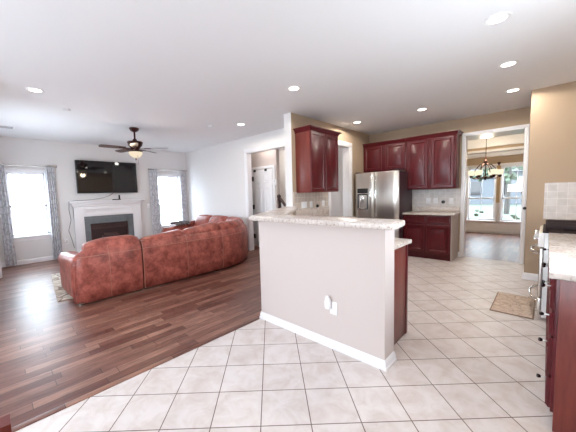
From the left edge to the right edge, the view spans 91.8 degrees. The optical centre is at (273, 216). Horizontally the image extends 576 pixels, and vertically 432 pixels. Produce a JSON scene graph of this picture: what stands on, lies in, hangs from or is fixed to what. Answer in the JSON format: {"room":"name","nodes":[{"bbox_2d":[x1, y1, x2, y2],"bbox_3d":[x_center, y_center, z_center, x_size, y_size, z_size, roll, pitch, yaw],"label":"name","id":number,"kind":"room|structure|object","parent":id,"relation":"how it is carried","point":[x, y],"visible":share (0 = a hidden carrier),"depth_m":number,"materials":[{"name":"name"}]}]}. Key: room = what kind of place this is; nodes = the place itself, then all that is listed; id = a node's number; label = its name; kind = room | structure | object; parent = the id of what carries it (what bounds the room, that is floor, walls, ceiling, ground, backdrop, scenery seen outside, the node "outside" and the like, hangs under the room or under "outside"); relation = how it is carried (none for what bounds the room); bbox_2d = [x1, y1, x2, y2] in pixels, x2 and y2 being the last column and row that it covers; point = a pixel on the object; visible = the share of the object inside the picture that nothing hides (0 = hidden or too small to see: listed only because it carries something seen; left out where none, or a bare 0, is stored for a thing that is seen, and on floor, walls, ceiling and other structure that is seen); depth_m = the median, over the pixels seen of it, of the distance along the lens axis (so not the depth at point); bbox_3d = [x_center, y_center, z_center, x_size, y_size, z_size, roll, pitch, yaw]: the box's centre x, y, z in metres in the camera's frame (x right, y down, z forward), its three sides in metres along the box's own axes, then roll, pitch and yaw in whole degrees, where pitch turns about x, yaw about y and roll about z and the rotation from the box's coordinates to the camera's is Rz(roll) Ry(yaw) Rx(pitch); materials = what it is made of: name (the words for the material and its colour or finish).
{"room":"open-plan kitchen","nodes":[
{"label":"open-plan kitchen","id":0,"kind":"room"},
{"bbox_2d":[0,136,188,262],"bbox_3d":[-4.373,-0.451,7.288,0.170,2.740,4.900,3,6,44],"label":"wall","id":1,"kind":"structure","parent":0,"point":[13,150],"depth_m":6.64,"materials":[{"name":"white paint"}]},
{"bbox_2d":[1,256,55,267],"bbox_3d":[-3.248,0.918,6.328,2.875,0.100,4.540,3,6,44],"label":"baseboard","id":2,"kind":"structure","parent":1,"relation":"attached to","point":[47,258],"depth_m":6.20,"materials":[{"name":"white wood"}]},
{"bbox_2d":[0,164,56,167],"bbox_3d":[-5.359,-1.094,6.020,0.149,0.038,1.080,3,6,44],"label":"curtain rod","id":3,"kind":"object","parent":1,"relation":"attached to","point":[0,164],"visible":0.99,"depth_m":6.01,"materials":[{"name":"silver metal"}]},
{"bbox_2d":[0,163,16,266],"bbox_3d":[-5.605,-0.023,5.835,0.070,2.150,0.188,3,6,44],"label":"curtain","id":4,"kind":"object","parent":3,"relation":"hanging from","point":[5,218],"visible":1,"depth_m":5.84,"materials":[{"name":"grey fabric"}]},
{"bbox_2d":[46,165,61,258],"bbox_3d":[-5.042,-0.085,6.406,0.070,2.150,0.167,3,6,44],"label":"curtain","id":5,"kind":"object","parent":3,"relation":"hanging from","point":[52,196],"visible":0.98,"depth_m":6.40,"materials":[{"name":"grey fabric"}]},
{"bbox_2d":[4,168,55,241],"bbox_3d":[-5.431,-0.257,6.183,0.220,1.570,0.860,3,6,44],"label":"window","id":6,"kind":"structure","parent":1,"relation":"in","point":[40,235],"depth_m":6.19,"materials":[{"name":"white"}]},
{"bbox_2d":[74,160,137,192],"bbox_3d":[-4.258,-1.003,7.178,0.106,0.800,1.380,3,6,44],"label":"television","id":7,"kind":"object","parent":1,"relation":"attached to","point":[91,176],"visible":1,"depth_m":7.09,"materials":[{"name":"black plastic"}]},
{"bbox_2d":[68,193,112,247],"bbox_3d":[-4.478,0.082,6.918,0.149,1.305,1.022,3,6,44],"label":"power cord","id":8,"kind":"object","parent":7,"relation":"hanging from","point":[112,193],"visible":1,"depth_m":6.64,"materials":[{"name":"grey plastic"}]},
{"bbox_2d":[148,169,186,170],"bbox_3d":[-3.134,-1.369,8.276,0.149,0.038,1.200,3,6,44],"label":"curtain rod","id":9,"kind":"object","parent":1,"relation":"attached to","point":[148,169],"visible":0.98,"depth_m":8.28,"materials":[{"name":"silver metal"}]},
{"bbox_2d":[149,168,161,233],"bbox_3d":[-3.403,-0.281,8.069,0.070,2.180,0.262,3,6,44],"label":"curtain","id":10,"kind":"object","parent":9,"relation":"hanging from","point":[155,205],"visible":0.87,"depth_m":8.05,"materials":[{"name":"grey fabric"}]},
{"bbox_2d":[180,171,186,220],"bbox_3d":[-2.784,-0.349,8.697,0.070,2.180,0.170,3,6,44],"label":"curtain","id":11,"kind":"object","parent":9,"relation":"hanging from","point":[182,173],"visible":0.63,"depth_m":8.66,"materials":[{"name":"grey fabric"}]},
{"bbox_2d":[157,173,181,228],"bbox_3d":[-3.173,-0.470,8.476,0.220,1.660,0.890,3,6,44],"label":"window","id":12,"kind":"structure","parent":1,"relation":"in","point":[169,175],"depth_m":8.63,"materials":[{"name":"white"}]},
{"bbox_2d":[185,128,283,227],"bbox_3d":[-0.962,-0.543,7.197,5.160,2.740,0.120,3,6,44],"label":"wall","id":13,"kind":"structure","parent":0,"point":[215,175],"depth_m":7.50,"materials":[{"name":"white paint"}]},
{"bbox_2d":[244,141,284,250],"bbox_3d":[-0.056,-0.360,6.315,1.610,2.465,0.143,3,6,44],"label":"trim","id":14,"kind":"structure","parent":13,"relation":"attached to","point":[247,152],"depth_m":6.77,"materials":[{"name":"white wood"}]},
{"bbox_2d":[251,149,279,226],"bbox_3d":[-0.837,-0.591,7.758,2.710,2.740,0.100,3,6,44],"label":"wall","id":15,"kind":"structure","parent":0,"point":[271,157],"depth_m":6.86,"materials":[{"name":"beige paint"}]},
{"bbox_2d":[252,165,275,245],"bbox_3d":[-0.264,-0.223,7.086,0.825,2.080,0.110,3,6,44],"label":"door","id":16,"kind":"structure","parent":15,"relation":"in","point":[263,190],"depth_m":7.08,"materials":[{"name":"white painted wood"},{"name":"metal"}]},
{"bbox_2d":[0,232,552,431],"bbox_3d":[0.097,0.995,5.152,9.800,0.060,14.300,3,6,44],"label":"floor","id":17,"kind":"structure","parent":0,"point":[461,365],"depth_m":2.30,"materials":[{"name":"tile"}]},
{"bbox_2d":[0,259,2,277],"bbox_3d":[-5.073,0.009,5.045,0.600,2.180,0.070,3,6,44],"label":"curtain","id":18,"kind":"object","parent":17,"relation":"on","point":[1,276],"visible":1,"depth_m":4.96,"materials":[{"name":"white fabric"}]},
{"bbox_2d":[0,414,11,431],"bbox_3d":[-0.442,0.876,0.219,0.476,0.995,0.467,3,6,44],"label":"dining chair","id":19,"kind":"object","parent":17,"relation":"on","point":[5,421],"visible":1,"depth_m":0.48,"materials":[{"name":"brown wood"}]},
{"bbox_2d":[51,273,72,301],"bbox_3d":[-2.716,1.038,5.172,2.173,0.012,1.816,-6,6,-41],"label":"area rug","id":20,"kind":"object","parent":17,"relation":"on","point":[61,294],"visible":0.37,"depth_m":4.24,"materials":[{"name":"beige fabric"}]},
{"bbox_2d":[68,199,144,251],"bbox_3d":[-4.088,0.257,7.112,0.528,1.340,1.710,3,6,44],"label":"fireplace","id":21,"kind":"object","parent":17,"relation":"on","point":[93,220],"visible":0.6,"depth_m":7.16,"materials":[{"name":"white"}]},
{"bbox_2d":[68,199,144,206],"bbox_3d":[-4.225,-0.344,7.182,0.193,0.145,1.710,3,6,44],"label":"mantel shelf","id":22,"kind":"object","parent":21,"relation":"attached to","point":[132,202],"depth_m":7.14,"materials":[{"name":"white wood"}]},
{"bbox_2d":[12,317,259,431],"bbox_3d":[-2.091,1.345,1.151,0.050,0.007,5.500,3,6,44],"label":"trim","id":23,"kind":"structure","parent":17,"relation":"on","point":[68,404],"depth_m":2.08,"materials":[{"name":"brown wood"}]},
{"bbox_2d":[58,215,247,305],"bbox_3d":[-2.288,0.539,5.743,2.830,0.892,3.556,3,6,44],"label":"sectional sofa","id":24,"kind":"object","parent":17,"relation":"on","point":[105,267],"visible":1,"depth_m":4.22,"materials":[{"name":"brown leather"}]},
{"bbox_2d":[81,235,138,250],"bbox_3d":[-2.346,0.497,3.982,0.315,0.419,0.734,3,6,44],"label":"cushion","id":25,"kind":"object","parent":24,"relation":"on","point":[121,240],"depth_m":3.87,"materials":[{"name":"brown leather"}]},
{"bbox_2d":[170,220,189,225],"bbox_3d":[-2.463,0.162,7.373,0.340,0.104,0.400,3,6,44],"label":"throw blanket","id":26,"kind":"object","parent":24,"relation":"on","point":[183,222],"visible":1,"depth_m":7.30,"materials":[{"name":"grey fabric"}]},
{"bbox_2d":[182,222,218,234],"bbox_3d":[-1.335,0.360,5.006,0.315,0.472,0.690,3,6,44],"label":"cushion","id":27,"kind":"object","parent":24,"relation":"on","point":[211,228],"depth_m":4.92,"materials":[{"name":"brown leather"}]},
{"bbox_2d":[194,215,212,225],"bbox_3d":[-1.830,0.186,7.439,0.639,0.460,0.315,3,6,44],"label":"cushion","id":28,"kind":"object","parent":24,"relation":"on","point":[201,219],"depth_m":7.34,"materials":[{"name":"brown leather"}]},
{"bbox_2d":[209,215,227,222],"bbox_3d":[-1.355,0.209,6.972,0.639,0.460,0.315,3,6,44],"label":"cushion","id":29,"kind":"object","parent":24,"relation":"on","point":[216,218],"depth_m":6.89,"materials":[{"name":"brown leather"}]},
{"bbox_2d":[217,220,242,229],"bbox_3d":[-0.883,0.306,5.611,0.359,0.458,0.869,0,5,22],"label":"cushion","id":30,"kind":"object","parent":24,"relation":"on","point":[233,224],"depth_m":5.39,"materials":[{"name":"brown leather"}]},
{"bbox_2d":[226,216,243,223],"bbox_3d":[-0.890,0.249,6.376,0.359,0.450,0.869,-4,5,-23],"label":"cushion","id":31,"kind":"object","parent":24,"relation":"on","point":[229,218],"depth_m":6.33,"materials":[{"name":"brown leather"}]},
{"bbox_2d":[277,194,285,207],"bbox_3d":[0.318,0.175,6.352,0.568,1.370,0.098,3,6,44],"label":"stair railing","id":32,"kind":"object","parent":17,"relation":"on","point":[279,200],"visible":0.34,"depth_m":6.43,"materials":[{"name":"brown wood"}]},
{"bbox_2d":[355,169,411,238],"bbox_3d":[2.439,-0.089,6.216,0.950,1.796,0.884,3,6,44],"label":"refrigerator","id":33,"kind":"object","parent":17,"relation":"on","point":[385,194],"visible":0.68,"depth_m":5.85,"materials":[{"name":"grey metal"}]},
{"bbox_2d":[394,245,407,344],"bbox_3d":[0.721,0.690,2.874,1.096,0.876,0.515,3,6,44],"label":"base cabinet","id":34,"kind":"object","parent":17,"relation":"on","point":[400,254],"visible":0.25,"depth_m":2.56,"materials":[{"name":"brown wood"}]},
{"bbox_2d":[403,214,458,261],"bbox_3d":[3.227,0.389,5.731,0.867,0.876,0.599,3,6,44],"label":"base cabinet","id":35,"kind":"object","parent":17,"relation":"on","point":[432,236],"visible":0.79,"depth_m":5.47,"materials":[{"name":"red wood"}]},
{"bbox_2d":[402,211,460,215],"bbox_3d":[3.212,-0.065,5.671,0.903,0.037,0.620,3,6,44],"label":"countertop","id":36,"kind":"structure","parent":35,"relation":"on","point":[440,213],"depth_m":5.52,"materials":[{"name":"stone"}]},
{"bbox_2d":[489,292,535,319],"bbox_3d":[2.827,1.030,3.276,0.365,0.010,0.750,3,6,44],"label":"kitchen mat","id":37,"kind":"object","parent":17,"relation":"on","point":[516,305],"visible":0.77,"depth_m":3.23,"materials":[{"name":"brown fabric"}]},
{"bbox_2d":[541,263,549,368],"bbox_3d":[2.243,0.727,1.861,0.670,0.876,0.670,3,6,44],"label":"base cabinet","id":38,"kind":"object","parent":17,"relation":"on","point":[543,264],"visible":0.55,"depth_m":2.04,"materials":[{"name":"brown wood"}]},
{"bbox_2d":[542,248,548,319],"bbox_3d":[2.726,0.673,2.351,0.670,0.876,0.690,3,6,44],"label":"base cabinet","id":39,"kind":"object","parent":17,"relation":"on","point":[544,249],"visible":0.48,"depth_m":2.54,"materials":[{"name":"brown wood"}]},
{"bbox_2d":[548,233,575,281],"bbox_3d":[2.347,0.261,1.910,0.653,0.037,1.787,3,6,44],"label":"countertop","id":40,"kind":"structure","parent":39,"relation":"on","point":[562,247],"depth_m":1.82,"materials":[{"name":"stone"}]},
{"bbox_2d":[528,219,575,317],"bbox_3d":[3.201,0.563,2.912,0.774,0.980,0.770,3,6,44],"label":"gas range","id":41,"kind":"object","parent":17,"relation":"on","point":[551,226],"visible":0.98,"depth_m":2.84,"materials":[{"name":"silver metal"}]},
{"bbox_2d":[543,224,575,233],"bbox_3d":[3.225,0.142,2.844,0.675,0.017,0.770,3,6,44],"label":"cooktop","id":42,"kind":"object","parent":41,"relation":"in","point":[545,231],"depth_m":2.78,"materials":[{"name":"black metal"}]},
{"bbox_2d":[536,278,575,431],"bbox_3d":[1.870,0.768,1.482,0.670,0.876,0.375,3,6,44],"label":"base cabinet","id":43,"kind":"object","parent":17,"relation":"on","point":[560,371],"visible":0.94,"depth_m":1.52,"materials":[{"name":"brown wood"}]},
{"bbox_3d":[0.961,0.509,5.051,0.601,0.876,1.000,3,6,44],"label":"base cabinet","id":44,"kind":"object","parent":17,"relation":"on","visible":0},
{"bbox_2d":[329,216,411,249],"bbox_3d":[0.799,0.143,3.941,1.260,0.037,3.358,-1,5,6],"label":"countertop","id":45,"kind":"structure","parent":44,"relation":"on","point":[398,242],"depth_m":2.54,"materials":[{"name":"stone"}]},
{"bbox_2d":[0,0,575,152],"bbox_3d":[-1.427,-1.666,3.464,9.800,0.120,10.180,3,6,44],"label":"ceiling","id":46,"kind":"structure","parent":0,"point":[169,70],"depth_m":2.92,"materials":[{"name":"white paint"}]},
{"bbox_2d":[0,125,14,128],"bbox_3d":[-4.918,-1.625,5.050,0.240,0.010,0.340,3,6,44],"label":"ceiling vent","id":47,"kind":"object","parent":46,"relation":"in","point":[1,126],"visible":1,"depth_m":5.09,"materials":[{"name":"white metal"}]},
{"bbox_2d":[25,87,44,92],"bbox_3d":[-2.941,-1.554,3.439,0.184,0.009,0.184,3,6,44],"label":"recessed light","id":48,"kind":"object","parent":46,"relation":"in","point":[31,89],"visible":1,"depth_m":3.44,"materials":[{"name":"white plastic"}]},
{"bbox_2d":[99,127,157,164],"bbox_3d":[-2.746,-1.365,5.452,1.195,0.720,1.167,3,6,44],"label":"ceiling fan","id":49,"kind":"object","parent":46,"relation":"hanging from","point":[134,151],"visible":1,"depth_m":5.39,"materials":[{"name":"brown wood"}]},
{"bbox_2d":[287,86,300,90],"bbox_3d":[0.270,-1.662,3.628,0.184,0.009,0.184,3,6,44],"label":"recessed light","id":50,"kind":"object","parent":46,"relation":"in","point":[291,88],"visible":1,"depth_m":3.62,"materials":[{"name":"white plastic"}]},
{"bbox_2d":[483,11,511,25],"bbox_3d":[1.817,-1.597,2.257,0.184,0.009,0.184,3,6,44],"label":"recessed light","id":51,"kind":"object","parent":46,"relation":"in","point":[497,18],"visible":1,"depth_m":2.25,"materials":[{"name":"white plastic"}]},
{"bbox_2d":[498,60,518,67],"bbox_3d":[2.614,-1.688,3.096,0.184,0.009,0.184,3,6,44],"label":"recessed light","id":52,"kind":"object","parent":46,"relation":"in","point":[513,62],"visible":1,"depth_m":3.09,"materials":[{"name":"white plastic"}]},
{"bbox_2d":[505,88,521,92],"bbox_3d":[3.388,-1.777,3.937,0.184,0.009,0.184,3,6,44],"label":"recessed light","id":53,"kind":"object","parent":46,"relation":"in","point":[513,89],"visible":1,"depth_m":3.94,"materials":[{"name":"white plastic"}]},
{"bbox_2d":[259,213,393,359],"bbox_3d":[0.224,0.542,3.475,0.896,1.104,2.948,-3,5,-13],"label":"wall","id":54,"kind":"structure","parent":0,"point":[301,265],"depth_m":2.42,"materials":[{"name":"beige paint"}]},
{"bbox_2d":[249,206,404,229],"bbox_3d":[0.193,-0.026,3.358,1.054,0.045,3.116,-3,5,-12],"label":"countertop","id":55,"kind":"structure","parent":54,"relation":"on","point":[280,215],"depth_m":2.34,"materials":[{"name":"stone"}]},
{"bbox_2d":[259,311,396,371],"bbox_3d":[0.206,1.060,3.477,0.892,0.072,2.976,-3,5,-15],"label":"baseboard","id":56,"kind":"structure","parent":54,"relation":"attached to","point":[384,365],"depth_m":2.44,"materials":[{"name":"white wood"}]},
{"bbox_2d":[325,295,330,309],"bbox_3d":[0.477,0.752,2.437,0.055,0.123,0.046,3,6,44],"label":"air freshener","id":57,"kind":"object","parent":54,"relation":"attached to","point":[327,298],"visible":1,"depth_m":2.42,"materials":[{"name":"white plastic"}]},
{"bbox_2d":[330,301,336,315],"bbox_3d":[0.526,0.804,2.435,0.075,0.115,0.009,3,6,44],"label":"wall outlet","id":58,"kind":"object","parent":54,"relation":"attached to","point":[333,310],"visible":0.87,"depth_m":2.43,"materials":[{"name":"white plastic"}]},
{"bbox_2d":[284,112,368,216],"bbox_3d":[1.341,-0.509,5.946,0.160,2.740,3.040,3,6,44],"label":"wall","id":59,"kind":"structure","parent":0,"point":[291,120],"depth_m":4.93,"materials":[{"name":"white paint"}]},
{"bbox_2d":[293,192,327,213],"bbox_3d":[0.727,-0.272,5.211,0.008,0.380,1.060,3,6,44],"label":"backsplash","id":60,"kind":"structure","parent":59,"relation":"attached to","point":[316,197],"depth_m":5.16,"materials":[{"name":"tile"}]},
{"bbox_2d":[301,202,306,207],"bbox_3d":[0.562,-0.208,5.035,0.009,0.115,0.160,3,6,44],"label":"wall switch","id":61,"kind":"object","parent":60,"relation":"attached to","point":[303,204],"visible":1,"depth_m":5.03,"materials":[{"name":"white plastic"}]},
{"bbox_2d":[295,206,328,215],"bbox_3d":[0.751,-0.068,5.223,0.023,0.180,1.040,3,6,44],"label":"backsplash","id":62,"kind":"structure","parent":59,"relation":"attached to","point":[319,211],"depth_m":5.23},
{"bbox_2d":[293,125,341,192],"bbox_3d":[0.820,-0.982,5.014,0.363,1.090,0.970,3,6,44],"label":"upper cabinet","id":63,"kind":"object","parent":59,"relation":"attached to","point":[316,148],"visible":1,"depth_m":4.78,"materials":[{"name":"brown wood"}]},
{"bbox_2d":[328,140,352,216],"bbox_3d":[1.385,-0.368,5.988,0.183,2.450,0.960,3,6,44],"label":"trim","id":64,"kind":"structure","parent":59,"relation":"attached to","point":[346,146],"depth_m":6.20,"materials":[{"name":"white wood"}]},
{"bbox_2d":[279,106,530,255],"bbox_3d":[2.448,-0.618,6.899,8.800,2.740,0.120,3,6,44],"label":"wall","id":65,"kind":"structure","parent":0,"point":[521,116],"depth_m":5.68,"materials":[{"name":"beige paint"}]},
{"bbox_2d":[362,138,405,172],"bbox_3d":[2.572,-1.358,6.351,0.960,0.655,0.370,3,6,44],"label":"upper cabinet","id":66,"kind":"object","parent":65,"relation":"attached to","point":[390,155],"visible":0.8,"depth_m":6.22,"materials":[{"name":"brown wood"}]},
{"bbox_2d":[406,130,463,189],"bbox_3d":[3.267,-1.107,5.697,0.960,1.090,0.365,3,6,44],"label":"upper cabinet","id":67,"kind":"object","parent":65,"relation":"attached to","point":[432,160],"visible":0.97,"depth_m":5.55,"materials":[{"name":"brown wood"}]},
{"bbox_2d":[433,198,437,203],"bbox_3d":[3.421,-0.328,5.869,0.085,0.115,0.009,3,6,44],"label":"wall outlet","id":68,"kind":"object","parent":65,"relation":"attached to","point":[435,200],"visible":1,"depth_m":5.87,"materials":[{"name":"white plastic"}]},
{"bbox_2d":[412,206,459,211],"bbox_3d":[3.417,-0.156,5.883,0.893,0.097,0.022,3,6,44],"label":"backsplash","id":69,"kind":"structure","parent":65,"relation":"attached to","point":[414,208],"depth_m":5.86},
{"bbox_2d":[412,189,460,206],"bbox_3d":[3.406,-0.387,5.890,0.935,0.365,0.008,3,6,44],"label":"backsplash","id":70,"kind":"structure","parent":65,"relation":"attached to","point":[419,197],"depth_m":5.84,"materials":[{"name":"tile"}]},
{"bbox_2d":[459,124,529,263],"bbox_3d":[4.135,-0.390,5.261,0.975,2.450,0.160,3,6,44],"label":"trim","id":71,"kind":"structure","parent":65,"relation":"attached to","point":[526,127],"depth_m":5.06,"materials":[{"name":"white wood"}]},
{"bbox_2d":[467,154,523,203],"bbox_3d":[6.432,-0.998,8.585,5.500,3.000,0.150,3,6,44],"label":"wall","id":72,"kind":"structure","parent":0,"point":[509,158],"depth_m":8.23,"materials":[{"name":"beige paint"}]},
{"bbox_2d":[465,164,497,223],"bbox_3d":[6.423,-0.677,8.593,0.880,1.800,0.200,3,6,44],"label":"window","id":73,"kind":"structure","parent":72,"relation":"in","point":[469,168],"depth_m":8.61,"materials":[{"name":"white"}]},
{"bbox_2d":[465,222,520,234],"bbox_3d":[6.404,0.354,8.626,5.300,0.300,0.040,3,6,44],"label":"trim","id":74,"kind":"structure","parent":72,"relation":"attached to","point":[512,229],"depth_m":8.39,"materials":[{"name":"beige paint"}]},
{"bbox_2d":[467,129,524,158],"bbox_3d":[4.996,-1.715,7.085,5.300,0.170,3.880,3,6,44],"label":"trim","id":75,"kind":"structure","parent":72,"relation":"attached to","point":[517,150],"depth_m":7.79,"materials":[{"name":"white wood"}]},
{"bbox_2d":[496,162,500,202],"bbox_3d":[6.636,-1.004,8.207,0.090,1.200,0.090,3,6,44],"label":"curtain","id":76,"kind":"object","parent":72,"relation":"attached to","point":[498,163],"visible":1,"depth_m":8.20,"materials":[{"name":"beige fabric"}]},
{"bbox_2d":[497,162,522,224],"bbox_3d":[7.009,-0.649,8.020,0.880,1.800,0.200,3,6,44],"label":"window","id":77,"kind":"structure","parent":72,"relation":"in","point":[500,219],"depth_m":8.20,"materials":[{"name":"white"}]},
{"bbox_2d":[524,81,575,273],"bbox_3d":[4.452,-0.452,4.098,1.010,2.740,1.080,3,6,44],"label":"wall","id":78,"kind":"structure","parent":0,"point":[552,143],"depth_m":3.89,"materials":[{"name":"beige paint"}]},
{"bbox_2d":[521,270,537,280],"bbox_3d":[4.198,0.852,4.458,0.284,0.100,1.084,3,6,44],"label":"baseboard","id":79,"kind":"structure","parent":78,"relation":"attached to","point":[527,276],"depth_m":4.11,"materials":[{"name":"white wood"}]},
{"bbox_2d":[543,182,575,219],"bbox_3d":[4.098,-0.206,3.707,0.710,0.506,0.008,3,6,44],"label":"backsplash","id":80,"kind":"structure","parent":78,"relation":"attached to","point":[559,198],"depth_m":3.84,"materials":[{"name":"tile"}]},
{"bbox_3d":[4.992,-2.214,7.056,5.500,0.150,4.150,3,6,44],"label":"ceiling","id":81,"kind":"structure","parent":0,"visible":0},
{"bbox_2d":[468,138,503,179],"bbox_3d":[5.388,-1.528,7.057,0.715,1.240,0.700,3,6,44],"label":"chandelier","id":82,"kind":"object","parent":81,"relation":"hanging from","point":[492,173],"visible":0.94,"depth_m":7.01,"materials":[{"name":"beige glass"}]},
{"bbox_2d":[467,133,523,149],"bbox_3d":[5.912,-2.100,8.000,4.100,0.280,0.100,3,6,44],"label":"trim","id":83,"kind":"structure","parent":81,"relation":"attached to","point":[517,138],"depth_m":7.68,"materials":[{"name":"white"}]},
{"bbox_2d":[467,143,523,151],"bbox_3d":[4.996,-1.970,7.072,4.140,0.340,2.780,3,6,44],"label":"trim","id":84,"kind":"structure","parent":81,"relation":"attached to","point":[522,144],"depth_m":7.76,"materials":[{"name":"beige paint"}]},
{"label":"outside","id":85,"kind":"structure","parent":0,"visible":0},
{"bbox_2d":[160,204,520,219],"bbox_3d":[28.394,-1.302,28.907,140.000,0.100,59.000,3,6,44],"label":"ground","id":86,"kind":"structure","parent":85,"point":[171,211],"depth_m":24.30,"materials":[{"name":"grey"}]},
{"bbox_2d":[474,209,483,215],"bbox_3d":[7.084,0.302,9.529,0.466,1.078,0.436,3,6,44],"label":"shrub","id":87,"kind":"object","parent":86,"relation":"on","point":[476,210],"visible":0.09,"depth_m":9.61,"materials":[{"name":"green plant"}]},
{"bbox_2d":[472,168,494,181],"bbox_3d":[10.663,-3.076,15.869,3.526,6.548,3.846,-3,5,-16],"label":"tree","id":88,"kind":"object","parent":86,"relation":"on","point":[474,176],"visible":0.02,"depth_m":15.81,"materials":[{"name":"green plant"}]},
{"bbox_2d":[470,169,522,203],"bbox_3d":[25.447,-4.439,32.175,9.800,5.800,7.000,3,6,44],"label":"house","id":89,"kind":"structure","parent":86,"relation":"on","point":[487,186],"depth_m":30.17,"materials":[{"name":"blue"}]},
{"bbox_2d":[481,166,522,213],"bbox_3d":[15.359,-3.911,18.074,3.907,7.587,4.249,-3,5,-15],"label":"tree","id":90,"kind":"object","parent":86,"relation":"on","point":[506,210],"visible":0.02,"depth_m":18.29,"materials":[{"name":"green plant"}]},
{"bbox_2d":[504,166,522,183],"bbox_3d":[12.250,-2.629,12.972,2.658,6.028,2.798,-2,5,2],"label":"tree","id":91,"kind":"object","parent":86,"relation":"on","point":[507,177],"visible":0.03,"depth_m":13.60,"materials":[{"name":"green plant"}]},
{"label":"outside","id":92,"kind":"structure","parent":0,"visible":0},
{"bbox_2d":[12,210,178,234],"bbox_3d":[-20.591,4.092,-20.805,140.000,0.100,81.000,3,6,44],"label":"ground","id":93,"kind":"structure","parent":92,"point":[32,221],"depth_m":23.11,"materials":[{"name":"grey"}]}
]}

